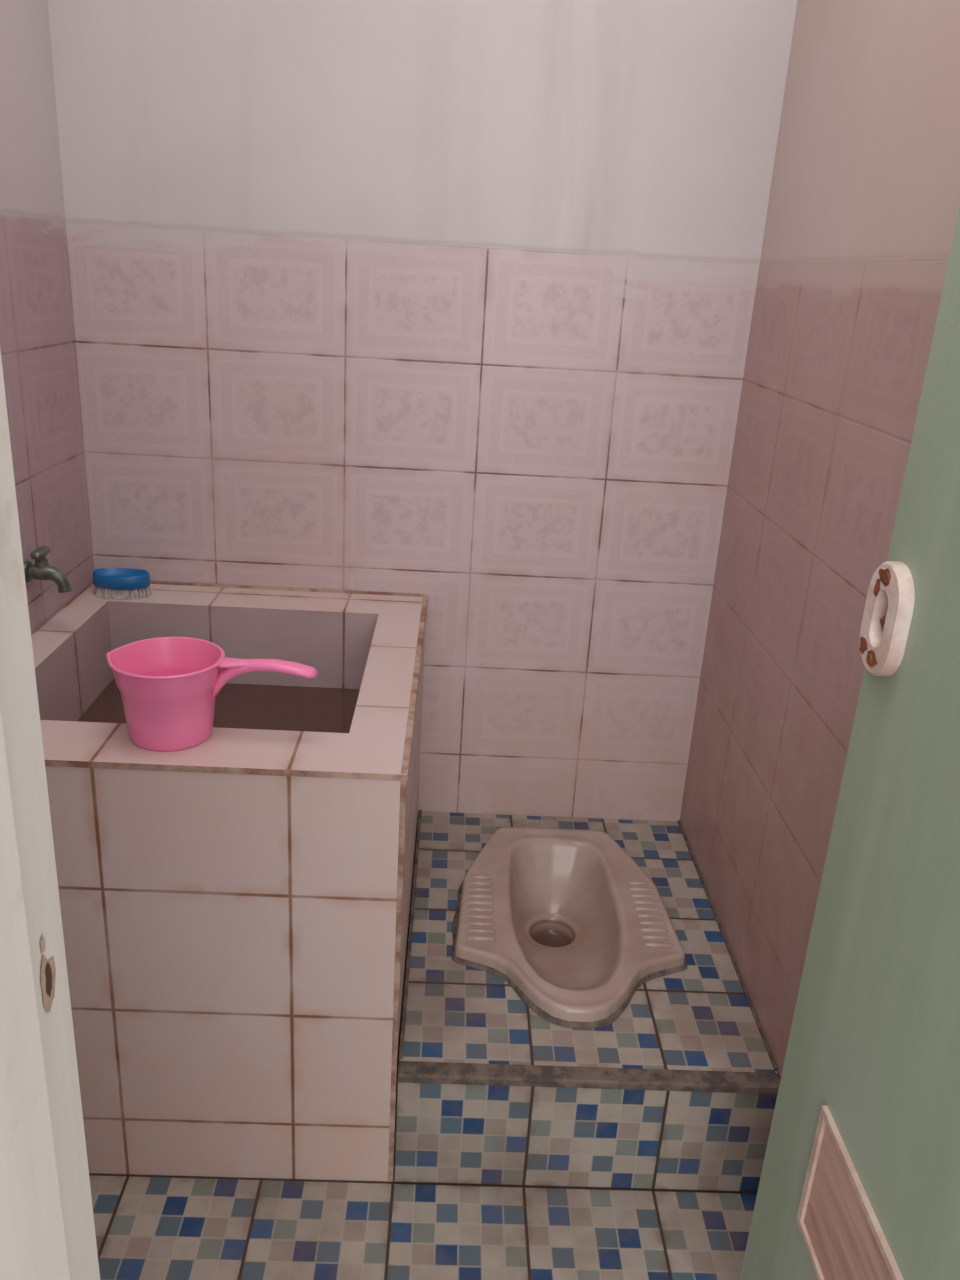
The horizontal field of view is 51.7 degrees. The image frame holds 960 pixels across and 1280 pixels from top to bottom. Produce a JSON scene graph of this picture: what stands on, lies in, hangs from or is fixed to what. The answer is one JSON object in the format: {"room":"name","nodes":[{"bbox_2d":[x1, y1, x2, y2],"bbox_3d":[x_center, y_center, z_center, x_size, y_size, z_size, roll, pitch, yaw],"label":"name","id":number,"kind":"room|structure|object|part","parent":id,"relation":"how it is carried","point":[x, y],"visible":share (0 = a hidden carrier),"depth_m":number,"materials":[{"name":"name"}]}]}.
{"room":"bathroom","nodes":[
{"label":"bathroom","id":0,"kind":"room"},
{"bbox_2d":[0,0,93,632],"bbox_3d":[-0.763,-0.367,0.963,0.100,2.550,1.685,3,20,-2],"label":"wall","id":1,"kind":"structure","parent":0,"point":[38,345],"depth_m":1.63,"materials":[{"name":"pink tile"}]},
{"bbox_2d":[24,546,71,592],"bbox_3d":[-0.712,-0.115,1.635,0.070,0.072,0.051,3,20,-2],"label":"water faucet","id":2,"kind":"object","parent":1,"relation":"attached to","point":[40,570],"visible":0.98,"depth_m":1.63,"materials":[{"name":"grey metal"}]},
{"bbox_3d":[-0.720,-0.143,1.625,0.022,0.014,0.051,3,20,-2],"label":"faucet handle","id":3,"kind":"part","parent":2,"relation":"part of","materials":[{"name":"grey metal"}]},
{"bbox_2d":[47,0,796,828],"bbox_3d":[-0.117,-0.645,1.823,1.424,2.550,0.100,3,20,-2],"label":"wall","id":4,"kind":"structure","parent":0,"point":[451,302],"depth_m":1.79,"materials":[{"name":"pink tile"}]},
{"bbox_2d":[89,1152,756,1192],"bbox_3d":[-0.163,1.211,0.651,1.424,0.118,3.585,3,20,-2],"label":"floor slab","id":5,"kind":"structure","parent":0,"point":[394,1152],"depth_m":1.51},
{"bbox_2d":[31,581,427,1181],"bbox_3d":[-0.445,0.353,1.733,0.655,0.704,0.750,3,20,-2],"label":"water tank","id":6,"kind":"object","parent":5,"relation":"on","point":[235,904],"visible":0.85,"depth_m":1.40,"materials":[{"name":"tile"}]},
{"bbox_2d":[92,568,151,599],"bbox_3d":[-0.678,-0.108,1.875,0.107,0.045,0.069,3,20,-2],"label":"scrub brush","id":7,"kind":"object","parent":6,"relation":"on","point":[109,583],"visible":1,"depth_m":1.85,"materials":[{"name":"blue plastic"}]},
{"bbox_2d":[106,637,317,750],"bbox_3d":[-0.355,0.075,1.325,0.278,0.118,0.147,3,20,-2],"label":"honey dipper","id":8,"kind":"object","parent":6,"relation":"on","point":[169,687],"visible":1,"depth_m":1.29,"materials":[{"name":"pink plastic"}]},
{"bbox_2d":[106,637,224,750],"bbox_3d":[-0.418,0.074,1.323,0.153,0.114,0.147,3,20,-2],"label":"cup","id":9,"kind":"object","parent":8,"relation":"attached to","point":[169,687],"depth_m":1.29,"materials":[{"name":"pink plastic"}]},
{"bbox_3d":[-0.287,0.053,1.310,0.143,0.057,0.036,5,20,4],"label":"dipper handle","id":10,"kind":"part","parent":8,"relation":"part of","materials":[{"name":"pink plastic"}]},
{"bbox_2d":[394,810,779,1191],"bbox_3d":[0.152,0.611,1.836,0.568,0.214,0.754,3,20,-2],"label":"platform","id":11,"kind":"object","parent":5,"relation":"on","point":[679,1091],"visible":0.82,"depth_m":1.51,"materials":[{"name":"tile"}]},
{"bbox_2d":[451,827,686,1028],"bbox_3d":[0.151,0.556,1.829,0.414,0.158,0.567,3,20,-2],"label":"toilet","id":12,"kind":"object","parent":11,"relation":"on","point":[568,919],"visible":1,"depth_m":1.82,"materials":[{"name":"ceramic"}]},
{"bbox_2d":[89,1174,756,1279],"bbox_3d":[-0.167,0.990,1.072,1.224,0.001,0.939,3,20,-2],"label":"floor","id":13,"kind":"structure","parent":0,"point":[147,1227],"depth_m":1.44,"materials":[{"name":"tile"}]},
{"bbox_2d":[680,0,959,1079],"bbox_3d":[0.558,-0.305,1.008,0.100,2.550,1.685,3,20,-2],"label":"wall","id":14,"kind":"structure","parent":0,"point":[864,202],"depth_m":1.45,"materials":[{"name":"pink tile"}]},
{"bbox_3d":[-0.090,-0.065,0.254,1.224,2.550,0.125,3,20,-2],"label":"wall","id":15,"kind":"structure","parent":0,"visible":0},
{"bbox_2d":[46,963,51,997],"bbox_3d":[-0.162,0.128,0.372,0.001,0.015,0.006,3,20,-2],"label":"strike mortise","id":16,"kind":"object","parent":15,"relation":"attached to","point":[48,968],"visible":1,"depth_m":0.37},
{"bbox_2d":[0,350,99,1279],"bbox_3d":[0.120,0.215,0.357,0.663,1.978,0.137,3,20,-2],"label":"trim","id":17,"kind":"structure","parent":15,"relation":"attached to","point":[47,1227],"depth_m":0.34,"materials":[{"name":"white paint"}]},
{"bbox_2d":[40,933,55,1011],"bbox_3d":[-0.162,0.124,0.371,0.001,0.035,0.013,3,20,-2],"label":"strike plate","id":18,"kind":"object","parent":17,"relation":"attached to","point":[47,1000],"visible":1,"depth_m":0.37,"materials":[{"name":"metal"}]},
{"bbox_2d":[739,207,959,1279],"bbox_3d":[0.404,0.126,0.698,0.038,1.918,0.608,3,20,-2],"label":"door","id":19,"kind":"structure","parent":15,"relation":"in","point":[874,1038],"depth_m":0.89,"materials":[{"name":"green paint"}]},
{"bbox_3d":[0.359,0.633,0.837,0.006,0.147,0.438,3,20,-2],"label":"vent panel","id":20,"kind":"part","parent":19,"relation":"part of","materials":[{"name":"pink wood"}]},
{"bbox_2d":[796,1105,903,1279],"bbox_3d":[0.356,0.633,0.841,0.008,0.159,0.447,3,20,-2],"label":"frame","id":21,"kind":"object","parent":19,"relation":"attached to","point":[825,1117],"visible":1,"depth_m":0.99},
{"bbox_2d":[860,561,914,676],"bbox_3d":[0.379,-0.019,0.927,0.013,0.110,0.074,3,20,-2],"label":"door handle","id":22,"kind":"object","parent":19,"relation":"attached to","point":[898,596],"visible":0.96,"depth_m":0.91,"materials":[{"name":"white plastic"}]},
{"bbox_2d":[859,568,890,667],"bbox_3d":[0.379,-0.022,0.932,0.015,0.096,0.047,3,20,-2],"label":"screws","id":23,"kind":"object","parent":22,"relation":"in","point":[884,575],"depth_m":0.93,"materials":[{"name":"metal"}]}
]}

